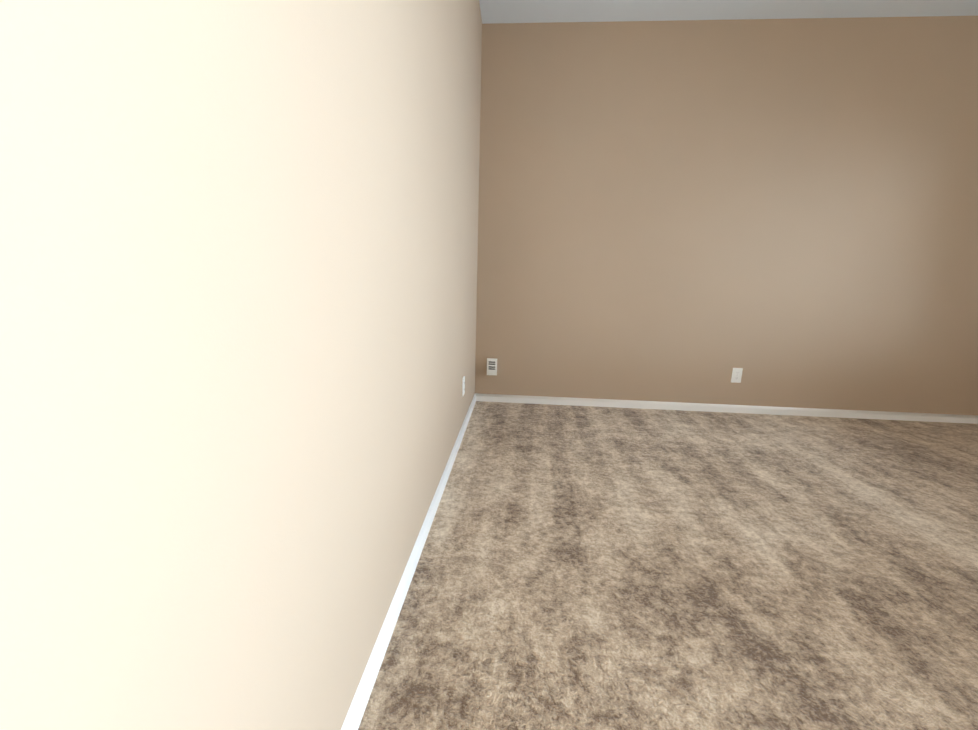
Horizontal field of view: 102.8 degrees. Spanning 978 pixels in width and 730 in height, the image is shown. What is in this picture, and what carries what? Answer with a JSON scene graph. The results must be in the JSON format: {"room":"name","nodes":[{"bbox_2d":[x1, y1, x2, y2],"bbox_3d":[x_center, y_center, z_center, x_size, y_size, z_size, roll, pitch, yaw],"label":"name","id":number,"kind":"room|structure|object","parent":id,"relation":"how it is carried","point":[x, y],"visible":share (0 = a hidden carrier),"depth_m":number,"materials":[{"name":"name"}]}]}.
{"room":"empty carpeted room","nodes":[
{"label":"empty carpeted room","id":0,"kind":"room"},
{"bbox_2d":[0,0,481,729],"bbox_3d":[-0.367,-0.465,0.095,0.160,2.700,6.173,2,11,4],"label":"wall","id":1,"kind":"structure","parent":0,"point":[238,272],"depth_m":0.42,"materials":[{"name":"beige paint"}]},
{"bbox_2d":[341,394,475,729],"bbox_3d":[-0.316,0.831,0.349,0.013,0.062,5.853,2,11,4],"label":"baseboard","id":2,"kind":"structure","parent":1,"relation":"attached to","point":[354,716],"depth_m":1.08,"materials":[{"name":"white wood"}]},
{"bbox_2d":[462,377,464,396],"bbox_3d":[-0.158,0.134,2.433,0.008,0.116,0.072,2,11,4],"label":"electrical outlet","id":3,"kind":"object","parent":1,"relation":"attached to","point":[463,385],"visible":1,"depth_m":2.41,"materials":[{"name":"white plastic"}]},
{"bbox_2d":[358,401,977,729],"bbox_3d":[1.610,0.997,0.244,4.200,0.120,6.173,2,11,4],"label":"floor","id":4,"kind":"structure","parent":0,"point":[593,568],"depth_m":1.28,"materials":[{"name":"carpet"}]},
{"bbox_2d":[475,16,977,415],"bbox_3d":[1.857,-0.969,2.909,4.200,2.700,0.160,2,11,4],"label":"wall","id":5,"kind":"structure","parent":0,"point":[782,212],"depth_m":2.81,"materials":[{"name":"beige paint"}]},
{"bbox_2d":[487,358,496,374],"bbox_3d":[0.024,0.015,3.133,0.080,0.132,0.039,2,11,4],"label":"electrical outlet","id":6,"kind":"object","parent":5,"relation":"attached to","point":[491,366],"visible":0.98,"depth_m":3.12,"materials":[{"name":"white"}]},
{"bbox_2d":[475,393,977,423],"bbox_3d":[1.817,0.341,3.083,3.880,0.062,0.013,2,11,4],"label":"baseboard","id":7,"kind":"structure","parent":5,"relation":"attached to","point":[885,415],"depth_m":3.07,"materials":[{"name":"white wood"}]},
{"bbox_2d":[731,368,742,382],"bbox_3d":[1.924,0.081,3.026,0.072,0.116,0.008,2,11,4],"label":"electrical outlet","id":8,"kind":"object","parent":5,"relation":"attached to","point":[736,375],"visible":1,"depth_m":3.02,"materials":[{"name":"white plastic"}]},
{"bbox_2d":[479,0,977,23],"bbox_3d":[1.684,-1.768,-0.310,4.200,0.120,6.173,2,11,4],"label":"ceiling","id":9,"kind":"structure","parent":0,"point":[521,11],"depth_m":2.50,"materials":[{"name":"white paint"}]}
]}

